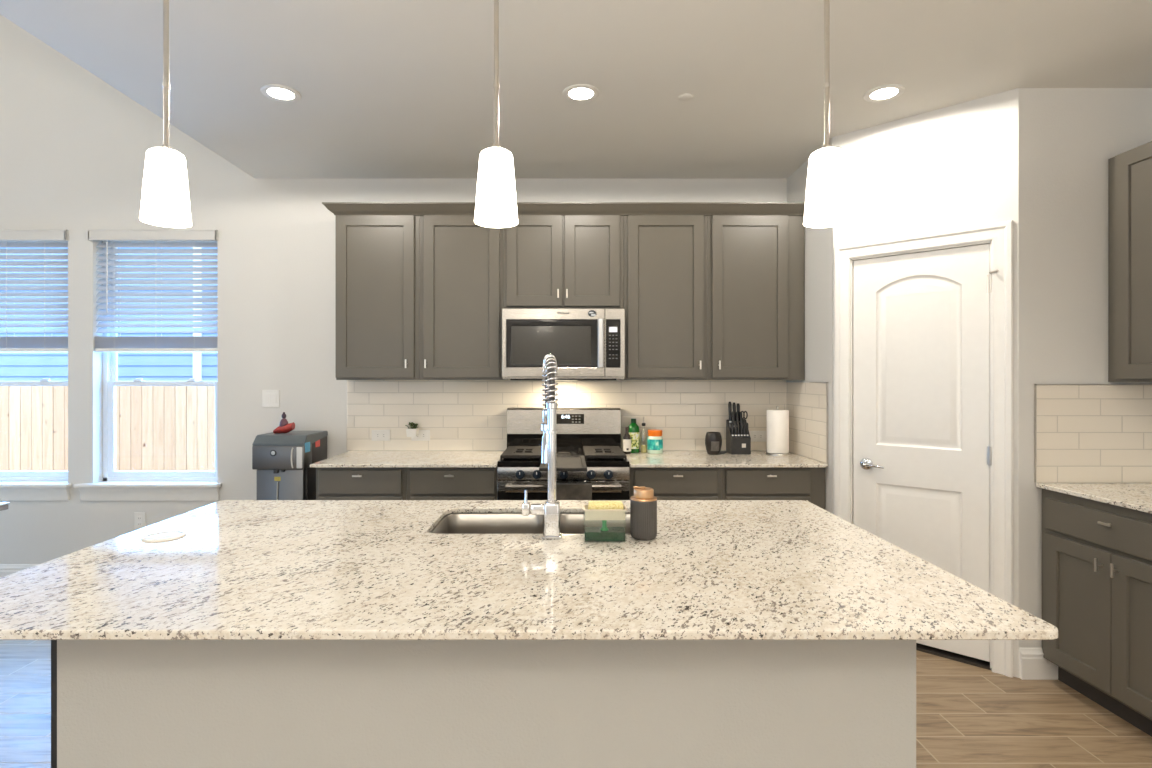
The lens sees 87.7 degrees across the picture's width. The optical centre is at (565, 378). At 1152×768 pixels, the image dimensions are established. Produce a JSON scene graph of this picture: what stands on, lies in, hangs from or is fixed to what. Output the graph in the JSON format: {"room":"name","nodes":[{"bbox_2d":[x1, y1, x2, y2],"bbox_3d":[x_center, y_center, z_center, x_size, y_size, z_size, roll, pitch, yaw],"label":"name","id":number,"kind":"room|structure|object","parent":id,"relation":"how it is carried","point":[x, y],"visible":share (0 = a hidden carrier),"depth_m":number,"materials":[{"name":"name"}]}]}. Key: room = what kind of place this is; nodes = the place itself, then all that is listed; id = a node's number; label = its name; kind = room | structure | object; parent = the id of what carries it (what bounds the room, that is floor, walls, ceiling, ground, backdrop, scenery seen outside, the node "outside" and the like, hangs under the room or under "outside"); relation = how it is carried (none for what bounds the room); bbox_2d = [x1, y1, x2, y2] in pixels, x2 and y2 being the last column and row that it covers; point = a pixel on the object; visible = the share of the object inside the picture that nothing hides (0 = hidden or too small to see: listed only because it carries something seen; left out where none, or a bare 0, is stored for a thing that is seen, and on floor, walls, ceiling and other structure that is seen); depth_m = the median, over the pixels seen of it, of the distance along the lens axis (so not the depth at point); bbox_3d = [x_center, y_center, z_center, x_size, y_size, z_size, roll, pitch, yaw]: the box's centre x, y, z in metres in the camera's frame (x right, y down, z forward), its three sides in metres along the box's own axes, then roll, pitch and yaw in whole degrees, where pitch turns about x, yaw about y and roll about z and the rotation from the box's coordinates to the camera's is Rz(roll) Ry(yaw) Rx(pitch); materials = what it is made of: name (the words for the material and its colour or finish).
{"room":"kitchen","nodes":[
{"label":"kitchen","id":0,"kind":"room"},
{"bbox_2d":[0,15,786,563],"bbox_3d":[-1.305,-0.800,4.160,8.590,4.400,0.160,0,0,0],"label":"wall","id":1,"kind":"structure","parent":0,"point":[74,147],"depth_m":4.08,"materials":[{"name":"paint"}]},
{"bbox_2d":[0,564,38,577],"bbox_3d":[-1.948,1.329,4.072,6.903,0.142,0.017,0,0,0],"label":"baseboard","id":2,"kind":"structure","parent":1,"relation":"attached to","point":[5,569],"depth_m":4.07,"materials":[{"name":"white paint"}]},
{"bbox_2d":[0,241,71,500],"bbox_3d":[-3.846,-0.091,4.130,0.980,1.830,0.190,0,0,0],"label":"window","id":3,"kind":"structure","parent":1,"relation":"in","point":[14,485],"depth_m":4.11,"materials":[{"name":"white plastic"}]},
{"bbox_2d":[0,229,68,351],"bbox_3d":[-3.815,-0.599,4.097,0.874,0.827,0.095,0,0,0],"label":"window blind","id":4,"kind":"object","parent":3,"relation":"attached to","point":[7,343],"visible":0.88,"depth_m":4.10,"materials":[{"name":"white plastic"}]},
{"bbox_2d":[134,512,145,529],"bbox_3d":[-2.895,0.965,4.075,0.073,0.117,0.008,0,0,0],"label":"outlet","id":5,"kind":"object","parent":1,"relation":"attached to","point":[139,517],"visible":0.97,"depth_m":4.07,"materials":[{"name":"white plastic"}]},
{"bbox_2d":[74,241,220,500],"bbox_3d":[-2.828,-0.091,4.130,0.976,1.830,0.190,0,0,0],"label":"window","id":6,"kind":"structure","parent":1,"relation":"in","point":[115,485],"depth_m":4.17,"materials":[{"name":"white plastic"}]},
{"bbox_2d":[87,229,217,351],"bbox_3d":[-2.797,-0.599,4.097,0.870,0.827,0.095,0,0,0],"label":"window blind","id":7,"kind":"object","parent":6,"relation":"attached to","point":[120,343],"visible":0.85,"depth_m":4.10,"materials":[{"name":"white plastic"}]},
{"bbox_2d":[262,390,279,406],"bbox_3d":[-2.005,0.132,4.075,0.117,0.117,0.008,0,0,0],"label":"light switch","id":8,"kind":"object","parent":1,"relation":"attached to","point":[270,398],"visible":1,"depth_m":4.07,"materials":[{"name":"white plastic"}]},
{"bbox_2d":[336,215,418,379],"bbox_3d":[-1.183,-0.512,3.895,0.521,1.036,0.352,0,0,0],"label":"upper cabinet","id":9,"kind":"object","parent":1,"relation":"attached to","point":[377,256],"visible":0.93,"depth_m":3.76,"materials":[{"name":"grey paint"}]},
{"bbox_2d":[322,202,804,215],"bbox_3d":[-0.002,-1.058,3.889,3.008,0.064,0.378,0,0,0],"label":"crown molding","id":10,"kind":"structure","parent":9,"relation":"attached to","point":[337,208],"depth_m":3.72,"materials":[{"name":"grey paint"}]},
{"bbox_2d":[419,215,507,379],"bbox_3d":[-0.657,-0.512,3.895,0.529,1.036,0.352,0,0,0],"label":"upper cabinet","id":11,"kind":"object","parent":1,"relation":"attached to","point":[461,260],"visible":0.9,"depth_m":3.76,"materials":[{"name":"grey paint"}]},
{"bbox_2d":[504,215,623,307],"bbox_3d":[-0.015,-0.736,3.899,0.753,0.588,0.360,0,0,0],"label":"upper cabinet","id":12,"kind":"object","parent":1,"relation":"attached to","point":[551,261],"visible":0.93,"depth_m":3.76,"materials":[{"name":"grey paint"}]},
{"bbox_2d":[502,308,624,379],"bbox_3d":[-0.016,-0.213,3.848,0.753,0.446,0.446,0,0,0],"label":"microwave","id":13,"kind":"object","parent":12,"relation":"attached to","point":[585,343],"visible":0.99,"depth_m":3.67,"materials":[{"name":"silver metal"}]},
{"bbox_2d":[347,379,785,450],"bbox_3d":[0.004,0.243,4.076,2.981,0.486,0.008,0,0,0],"label":"backsplash","id":14,"kind":"structure","parent":1,"relation":"attached to","point":[459,415],"depth_m":4.07,"materials":[{"name":"tile"}]},
{"bbox_2d":[372,430,389,440],"bbox_3d":[-1.255,0.382,4.067,0.125,0.073,0.008,0,0,0],"label":"outlet","id":15,"kind":"object","parent":14,"relation":"attached to","point":[377,435],"visible":1,"depth_m":4.07,"materials":[{"name":"white plastic"}]},
{"bbox_2d":[405,422,418,436],"bbox_3d":[-1.038,0.339,4.041,0.084,0.098,0.061,0,0,0],"label":"wall planter","id":16,"kind":"object","parent":14,"relation":"attached to","point":[412,431],"visible":1,"depth_m":4.01,"materials":[{"name":"white ceramic"}]},
{"bbox_2d":[411,430,429,440],"bbox_3d":[-0.985,0.382,4.067,0.125,0.073,0.008,0,0,0],"label":"outlet","id":17,"kind":"object","parent":14,"relation":"attached to","point":[423,435],"visible":0.9,"depth_m":4.07,"materials":[{"name":"white plastic"}]},
{"bbox_2d":[749,431,765,441],"bbox_3d":[1.300,0.388,4.067,0.115,0.073,0.008,0,0,0],"label":"outlet","id":18,"kind":"object","parent":14,"relation":"attached to","point":[756,436],"visible":0.98,"depth_m":4.07,"materials":[{"name":"white plastic"}]},
{"bbox_2d":[619,215,707,379],"bbox_3d":[0.626,-0.512,3.895,0.527,1.036,0.352,0,0,0],"label":"upper cabinet","id":19,"kind":"object","parent":1,"relation":"attached to","point":[666,256],"visible":0.98,"depth_m":3.76,"materials":[{"name":"grey paint"}]},
{"bbox_2d":[346,380,1151,482],"bbox_3d":[0.738,0.243,3.623,4.510,0.486,0.606,0,0,19],"label":"trim","id":20,"kind":"structure","parent":1,"relation":"attached to","point":[1035,385],"depth_m":2.81,"materials":[{"name":"silver"}]},
{"bbox_2d":[708,215,804,379],"bbox_3d":[1.195,-0.512,3.895,0.609,1.036,0.352,0,0,0],"label":"upper cabinet","id":21,"kind":"object","parent":1,"relation":"attached to","point":[756,263],"visible":0.93,"depth_m":3.76,"materials":[{"name":"grey paint"}]},
{"bbox_2d":[0,0,1151,178],"bbox_3d":[-1.280,-2.228,0.290,8.640,1.743,7.980,0,0,0],"label":"ceiling","id":22,"kind":"structure","parent":0,"point":[388,89],"depth_m":2.65,"materials":[{"name":"paint"}]},
{"bbox_2d":[139,0,191,227],"bbox_3d":[-1.189,-0.914,1.785,0.131,0.897,0.131,0,0,0],"label":"pendant lamp","id":23,"kind":"object","parent":22,"relation":"hanging from","point":[165,201],"visible":1,"depth_m":1.75,"materials":[{"name":"white glass"}]},
{"bbox_2d":[260,84,300,101],"bbox_3d":[-1.359,-1.359,2.860,0.176,0.007,0.176,0,0,0],"label":"recessed light","id":24,"kind":"object","parent":22,"relation":"in","point":[277,92],"visible":1,"depth_m":2.85,"materials":[{"name":"white plastic"}]},
{"bbox_2d":[267,88,293,99],"bbox_3d":[-1.359,-1.360,2.860,0.117,0.002,0.117,0,0,0],"label":"diffuser","id":25,"kind":"object","parent":24,"relation":"attached to","point":[272,93],"depth_m":2.86,"materials":[{"name":"white plastic"}]},
{"bbox_2d":[474,0,517,227],"bbox_3d":[-0.207,-0.914,1.785,0.131,0.897,0.131,0,0,0],"label":"pendant lamp","id":26,"kind":"object","parent":22,"relation":"hanging from","point":[496,204],"visible":1,"depth_m":1.75,"materials":[{"name":"white glass"}]},
{"bbox_2d":[563,84,598,101],"bbox_3d":[0.071,-1.359,2.860,0.176,0.007,0.176,0,0,0],"label":"recessed light","id":27,"kind":"object","parent":22,"relation":"in","point":[577,92],"visible":1,"depth_m":2.85,"materials":[{"name":"white plastic"}]},
{"bbox_2d":[569,88,592,99],"bbox_3d":[0.071,-1.360,2.860,0.117,0.002,0.117,0,0,0],"label":"diffuser","id":28,"kind":"object","parent":27,"relation":"attached to","point":[574,93],"depth_m":2.86,"materials":[{"name":"white plastic"}]},
{"bbox_2d":[803,0,850,227],"bbox_3d":[0.776,-0.914,1.785,0.131,0.897,0.131,0,0,0],"label":"pendant lamp","id":29,"kind":"object","parent":22,"relation":"hanging from","point":[827,204],"visible":1,"depth_m":1.75,"materials":[{"name":"white glass"}]},
{"bbox_2d":[863,84,904,101],"bbox_3d":[1.516,-1.359,2.860,0.176,0.007,0.176,0,0,0],"label":"recessed light","id":30,"kind":"object","parent":22,"relation":"in","point":[887,92],"visible":1,"depth_m":2.85,"materials":[{"name":"white plastic"}]},
{"bbox_2d":[870,88,897,99],"bbox_3d":[1.516,-1.360,2.860,0.117,0.002,0.117,0,0,0],"label":"diffuser","id":31,"kind":"object","parent":30,"relation":"attached to","point":[876,93],"depth_m":2.86,"materials":[{"name":"white plastic"}]},
{"bbox_2d":[0,640,1151,767],"bbox_3d":[-1.280,1.460,0.290,8.640,0.120,7.980,0,0,0],"label":"floor","id":32,"kind":"structure","parent":0,"point":[968,716],"depth_m":2.45,"materials":[{"name":"wood"}]},
{"bbox_2d":[0,502,9,510],"bbox_3d":[-3.763,1.024,2.730,1.675,0.752,0.860,0,0,0],"label":"dining table","id":33,"kind":"object","parent":32,"relation":"on","point":[3,505],"visible":1,"depth_m":3.13,"materials":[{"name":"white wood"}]},
{"bbox_2d":[252,431,327,499],"bbox_3d":[-1.759,0.864,3.846,0.320,1.033,0.378,0,0,0],"label":"water dispenser","id":34,"kind":"object","parent":32,"relation":"on","point":[282,461],"visible":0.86,"depth_m":3.68,"materials":[{"name":"grey metal"}]},
{"bbox_2d":[273,412,294,432],"bbox_3d":[-1.804,0.279,3.840,0.118,0.136,0.064,0,0,0],"label":"figurine","id":35,"kind":"object","parent":34,"relation":"on","point":[284,427],"visible":1,"depth_m":3.82,"materials":[{"name":"red ceramic"}]},
{"bbox_2d":[316,468,406,499],"bbox_3d":[-1.183,0.953,3.737,0.522,0.894,0.643,0,0,0],"label":"base cabinet","id":36,"kind":"object","parent":32,"relation":"on","point":[331,483],"visible":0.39,"depth_m":3.45,"materials":[{"name":"grey paint"}]},
{"bbox_2d":[407,467,497,499],"bbox_3d":[-0.658,0.953,3.737,0.524,0.894,0.643,0,0,0],"label":"base cabinet","id":37,"kind":"object","parent":32,"relation":"on","point":[422,483],"visible":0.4,"depth_m":3.45,"materials":[{"name":"grey paint"}]},
{"bbox_2d":[310,451,503,467],"bbox_3d":[-0.928,0.495,3.746,1.068,0.019,0.652,0,0,0],"label":"countertop","id":38,"kind":"structure","parent":37,"relation":"on","point":[351,459],"depth_m":3.62,"materials":[{"name":"stone"}]},
{"bbox_2d":[51,640,915,767],"bbox_3d":[-0.238,0.953,1.873,2.070,0.894,1.023,0,0,0],"label":"kitchen island","id":39,"kind":"object","parent":32,"relation":"on","point":[115,703],"visible":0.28,"depth_m":1.36,"materials":[{"name":"paint"}]},
{"bbox_2d":[0,500,1057,639],"bbox_3d":[-0.209,0.495,1.784,2.351,0.019,1.251,0,0,0],"label":"island countertop","id":40,"kind":"structure","parent":39,"relation":"on","point":[240,569],"depth_m":1.42,"materials":[{"name":"stone"}]},
{"bbox_2d":[141,530,185,541],"bbox_3d":[-1.237,0.483,1.846,0.116,0.006,0.116,0,0,0],"label":"plate","id":41,"kind":"object","parent":40,"relation":"on","point":[175,534],"visible":1,"depth_m":1.84,"materials":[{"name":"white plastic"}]},
{"bbox_2d":[430,513,630,533],"bbox_3d":[-0.077,0.605,2.075,0.775,0.196,0.410,0,0,0],"label":"sink","id":42,"kind":"object","parent":40,"relation":"in","point":[455,523],"visible":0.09,"depth_m":2.25,"materials":[{"name":"metal"}]},
{"bbox_2d":[522,354,561,538],"bbox_3d":[-0.074,0.203,1.930,0.122,0.566,0.222,0,0,0],"label":"kitchen faucet","id":43,"kind":"object","parent":40,"relation":"on","point":[550,509],"visible":1,"depth_m":1.83,"materials":[{"name":"silver metal"}]},
{"bbox_2d":[582,504,626,540],"bbox_3d":[0.117,0.437,1.817,0.134,0.098,0.078,0,0,0],"label":"soap caddy","id":44,"kind":"object","parent":40,"relation":"on","point":[604,533],"visible":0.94,"depth_m":1.78,"materials":[{"name":"white plastic"}]},
{"bbox_2d":[582,504,626,519],"bbox_3d":[0.117,0.404,1.817,0.134,0.032,0.078,0,0,0],"label":"sponge","id":45,"kind":"object","parent":44,"relation":"on","point":[588,514],"depth_m":1.78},
{"bbox_2d":[588,501,623,508],"bbox_3d":[0.120,0.387,1.817,0.104,0.026,0.056,0,0,0],"label":"sponge","id":46,"kind":"object","parent":44,"relation":"on","point":[592,504],"visible":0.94,"depth_m":1.79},
{"bbox_2d":[630,486,656,540],"bbox_3d":[0.237,0.407,1.835,0.081,0.157,0.081,0,0,0],"label":"soap bottle","id":47,"kind":"object","parent":40,"relation":"on","point":[643,505],"visible":1,"depth_m":1.80,"materials":[{"name":"grey plastic"}]},
{"bbox_2d":[497,408,629,499],"bbox_3d":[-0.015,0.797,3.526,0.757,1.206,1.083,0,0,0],"label":"gas range","id":48,"kind":"object","parent":32,"relation":"on","point":[588,440],"visible":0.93,"depth_m":3.53,"materials":[{"name":"silver metal"}]},
{"bbox_2d":[497,480,628,499],"bbox_3d":[-0.015,0.938,3.715,0.757,0.885,0.701,0,0,0],"label":"oven","id":49,"kind":"object","parent":48,"relation":"in","point":[506,489],"depth_m":3.42,"materials":[{"name":"silver glass"}]},
{"bbox_2d":[497,450,628,466],"bbox_3d":[-0.015,0.487,3.704,0.755,0.032,0.553,0,0,0],"label":"cooktop","id":50,"kind":"object","parent":48,"relation":"in","point":[504,461],"depth_m":3.47,"materials":[{"name":"black metal"}]},
{"bbox_2d":[556,483,591,499],"bbox_3d":[0.038,0.764,3.374,0.215,0.352,0.039,0,0,0],"label":"dish towel","id":51,"kind":"object","parent":48,"relation":"hanging from","point":[564,491],"visible":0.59,"depth_m":3.36,"materials":[{"name":"grey fabric"}]},
{"bbox_2d":[629,466,721,499],"bbox_3d":[0.634,0.953,3.737,0.535,0.894,0.643,0,0,0],"label":"base cabinet","id":52,"kind":"object","parent":32,"relation":"on","point":[666,483],"visible":0.31,"depth_m":3.45,"materials":[{"name":"grey paint"}]},
{"bbox_2d":[722,468,825,509],"bbox_3d":[1.201,0.953,3.737,0.597,0.894,0.643,0,0,0],"label":"base cabinet","id":53,"kind":"object","parent":32,"relation":"on","point":[806,484],"visible":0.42,"depth_m":3.45,"materials":[{"name":"grey paint"}]},
{"bbox_2d":[626,451,827,467],"bbox_3d":[0.930,0.495,3.746,1.128,0.019,0.652,0,0,0],"label":"countertop","id":54,"kind":"structure","parent":53,"relation":"on","point":[667,459],"depth_m":3.58,"materials":[{"name":"stone"}]},
{"bbox_2d":[623,427,630,453],"bbox_3d":[0.397,0.399,3.894,0.053,0.174,0.054,0,0,0],"label":"bottle","id":55,"kind":"object","parent":54,"relation":"on","point":[627,438],"visible":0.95,"depth_m":3.88,"materials":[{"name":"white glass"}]},
{"bbox_2d":[628,418,639,452],"bbox_3d":[0.447,0.374,3.968,0.079,0.224,0.079,0,0,0],"label":"bottle","id":56,"kind":"object","parent":54,"relation":"on","point":[634,431],"visible":0.8,"depth_m":3.93,"materials":[{"name":"green glass"}]},
{"bbox_2d":[641,417,646,452],"bbox_3d":[0.512,0.368,3.955,0.040,0.237,0.040,0,0,0],"label":"oil cruet","id":57,"kind":"object","parent":54,"relation":"on","point":[643,447],"visible":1,"depth_m":3.94,"materials":[{"name":"clear glass"}]},
{"bbox_2d":[647,429,662,453],"bbox_3d":[0.583,0.409,3.930,0.103,0.153,0.103,0,0,0],"label":"jar","id":58,"kind":"object","parent":54,"relation":"on","point":[654,439],"visible":1,"depth_m":3.89,"materials":[{"name":"plastic"}]},
{"bbox_2d":[705,432,726,454],"bbox_3d":[0.955,0.415,3.869,0.107,0.142,0.121,0,0,-28],"label":"gadget","id":59,"kind":"object","parent":54,"relation":"on","point":[713,440],"visible":1,"depth_m":3.83,"materials":[{"name":"black plastic"}]},
{"bbox_2d":[726,420,750,453],"bbox_3d":[1.128,0.377,3.929,0.125,0.218,0.136,0,0,0],"label":"knife block","id":60,"kind":"object","parent":54,"relation":"on","point":[737,444],"visible":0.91,"depth_m":3.86,"materials":[{"name":"black wood"}]},
{"bbox_2d":[728,402,731,422],"bbox_3d":[1.083,0.218,3.958,0.023,0.139,0.035,0,0,0],"label":"knife","id":61,"kind":"object","parent":60,"relation":"in","point":[729,403],"visible":1,"depth_m":3.95,"materials":[{"name":"black plastic"}]},
{"bbox_2d":[731,423,733,435],"bbox_3d":[1.080,0.327,3.891,0.016,0.087,0.024,0,0,0],"label":"knife","id":62,"kind":"object","parent":60,"relation":"in","point":[732,424],"visible":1,"depth_m":3.89,"materials":[{"name":"black plastic"}]},
{"bbox_2d":[732,411,734,423],"bbox_3d":[1.098,0.263,3.935,0.020,0.104,0.029,0,0,0],"label":"knife","id":63,"kind":"object","parent":60,"relation":"in","point":[733,412],"visible":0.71,"depth_m":3.93,"materials":[{"name":"black plastic"}]},
{"bbox_2d":[732,402,735,422],"bbox_3d":[1.110,0.221,3.958,0.023,0.133,0.034,0,0,0],"label":"knife","id":64,"kind":"object","parent":60,"relation":"in","point":[733,404],"visible":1,"depth_m":3.95,"materials":[{"name":"black plastic"}]},
{"bbox_2d":[734,423,736,435],"bbox_3d":[1.099,0.327,3.891,0.016,0.087,0.024,0,0,0],"label":"knife","id":65,"kind":"object","parent":60,"relation":"in","point":[735,424],"visible":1,"depth_m":3.89,"materials":[{"name":"black plastic"}]},
{"bbox_2d":[736,412,738,423],"bbox_3d":[1.124,0.265,3.935,0.020,0.101,0.028,0,0,0],"label":"knife","id":66,"kind":"object","parent":60,"relation":"in","point":[737,413],"visible":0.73,"depth_m":3.93,"materials":[{"name":"black plastic"}]},
{"bbox_2d":[736,403,739,422],"bbox_3d":[1.137,0.224,3.958,0.023,0.127,0.034,0,0,0],"label":"knife","id":67,"kind":"object","parent":60,"relation":"in","point":[738,405],"visible":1,"depth_m":3.95,"materials":[{"name":"black plastic"}]},
{"bbox_2d":[737,423,739,435],"bbox_3d":[1.118,0.327,3.891,0.016,0.087,0.024,0,0,0],"label":"knife","id":68,"kind":"object","parent":60,"relation":"in","point":[738,424],"visible":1,"depth_m":3.89,"materials":[{"name":"black plastic"}]},
{"bbox_2d":[740,423,742,435],"bbox_3d":[1.138,0.327,3.891,0.016,0.087,0.024,0,0,0],"label":"knife","id":69,"kind":"object","parent":60,"relation":"in","point":[741,424],"visible":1,"depth_m":3.89,"materials":[{"name":"black plastic"}]},
{"bbox_2d":[741,411,747,422],"bbox_3d":[1.172,0.252,3.950,0.050,0.084,0.011,0,0,0],"label":"scissors","id":70,"kind":"object","parent":60,"relation":"on","point":[743,418],"visible":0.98,"depth_m":3.95,"materials":[{"name":"black plastic"}]},
{"bbox_2d":[743,423,745,435],"bbox_3d":[1.157,0.327,3.891,0.016,0.087,0.024,0,0,0],"label":"knife","id":71,"kind":"object","parent":60,"relation":"in","point":[744,431],"visible":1,"depth_m":3.89,"materials":[{"name":"black plastic"}]},
{"bbox_2d":[765,406,790,455],"bbox_3d":[1.366,0.329,3.872,0.156,0.314,0.156,0,0,0],"label":"paper towel holder","id":72,"kind":"object","parent":54,"relation":"on","point":[777,407],"visible":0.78,"depth_m":3.82,"materials":[{"name":"silver metal"}]},
{"bbox_2d":[767,410,788,453],"bbox_3d":[1.366,0.338,3.872,0.136,0.273,0.136,0,0,0],"label":"paper towel roll","id":73,"kind":"object","parent":72,"relation":"on","point":[777,420],"visible":0.99,"depth_m":3.81,"materials":[{"name":"white paper"}]},
{"bbox_2d":[1042,489,1151,736],"bbox_3d":[2.507,0.953,2.432,0.661,0.894,0.757,0,0,0],"label":"base cabinet","id":74,"kind":"object","parent":32,"relation":"on","point":[1097,556],"visible":0.98,"depth_m":2.48,"materials":[{"name":"grey paint"}]},
{"bbox_2d":[1036,483,1151,513],"bbox_3d":[2.517,0.495,2.428,0.645,0.019,0.748,0,0,0],"label":"countertop","id":75,"kind":"structure","parent":74,"relation":"on","point":[1136,496],"depth_m":2.59,"materials":[{"name":"stone"}]},
{"bbox_2d":[787,138,832,513],"bbox_3d":[1.553,0.018,3.739,0.100,2.763,0.702,0,0,0],"label":"wall","id":76,"kind":"structure","parent":0,"point":[818,241],"depth_m":3.59,"materials":[{"name":"paint"}]},
{"bbox_2d":[786,382,825,462],"bbox_3d":[1.499,0.255,3.760,0.008,0.463,0.640,0,0,0],"label":"backsplash","id":77,"kind":"structure","parent":76,"relation":"attached to","point":[805,402],"depth_m":3.71,"materials":[{"name":"tile"}]},
{"bbox_2d":[833,88,1018,677],"bbox_3d":[1.849,0.018,3.135,0.838,2.763,0.110,0,0,43],"label":"wall","id":78,"kind":"structure","parent":0,"point":[954,166],"depth_m":3.02,"materials":[{"name":"paint"}]},
{"bbox_2d":[834,220,1012,676],"bbox_3d":[1.839,0.327,3.131,0.807,2.146,0.129,0,0,43],"label":"trim","id":79,"kind":"structure","parent":78,"relation":"attached to","point":[999,235],"depth_m":2.88,"materials":[{"name":"white paint"}]},
{"bbox_2d":[853,244,998,661],"bbox_3d":[1.812,0.357,3.088,0.682,2.018,0.101,0,0,43],"label":"door","id":80,"kind":"structure","parent":78,"relation":"in","point":[922,451],"depth_m":3.07,"materials":[{"name":"white paint"}]},
{"bbox_2d":[916,643,991,670],"bbox_3d":[1.845,1.394,3.138,0.651,0.012,0.110,0,0,43],"label":"threshold","id":81,"kind":"object","parent":78,"relation":"attached to","point":[919,647],"depth_m":3.00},
{"bbox_2d":[1019,88,1151,647],"bbox_3d":[2.555,0.018,2.871,0.870,2.763,0.120,0,0,0],"label":"wall","id":82,"kind":"structure","parent":0,"point":[1068,137],"depth_m":2.81,"materials":[{"name":"paint"}]},
{"bbox_2d":[1019,648,1057,679],"bbox_3d":[2.212,1.329,2.803,0.176,0.142,0.017,0,0,0],"label":"baseboard","id":83,"kind":"structure","parent":82,"relation":"attached to","point":[1032,663],"depth_m":2.79,"materials":[{"name":"white paint"}]},
{"bbox_2d":[1037,385,1151,482],"bbox_3d":[2.519,0.257,2.807,0.642,0.458,0.008,0,0,0],"label":"backsplash","id":84,"kind":"structure","parent":82,"relation":"attached to","point":[1086,433],"depth_m":2.80,"materials":[{"name":"tile"}]},
{"label":"outside","id":85,"kind":"structure","parent":0,"visible":0},
{"bbox_3d":[-4.000,1.900,10.190,20.000,0.100,11.620,0,0,0],"label":"ground","id":86,"kind":"structure","parent":85,"visible":0},
{"bbox_2d":[0,386,214,470],"bbox_3d":[-6.598,0.940,7.618,7.205,1.780,0.084,0,0,0],"label":"fence","id":87,"kind":"object","parent":86,"relation":"on","point":[159,428],"visible":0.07,"depth_m":7.58,"materials":[{"name":"brown wood"}]},
{"bbox_2d":[0,247,216,380],"bbox_3d":[-7.250,-1.750,12.550,10.500,7.200,4.900,0,0,0],"label":"house","id":88,"kind":"structure","parent":86,"relation":"on","point":[14,366],"depth_m":10.59,"materials":[{"name":"blue"}]},
{"bbox_3d":[2.915,0.018,0.295,0.150,2.763,7.890,0,0,0],"label":"wall","id":89,"kind":"structure","parent":0,"visible":0},
{"bbox_2d":[1108,141,1151,381],"bbox_3d":[3.922,-0.538,1.348,4.005,1.104,0.765,0,0,41],"label":"upper cabinet","id":90,"kind":"object","parent":89,"relation":"attached to","point":[1129,172],"visible":1,"depth_m":2.69,"materials":[{"name":"grey paint"}]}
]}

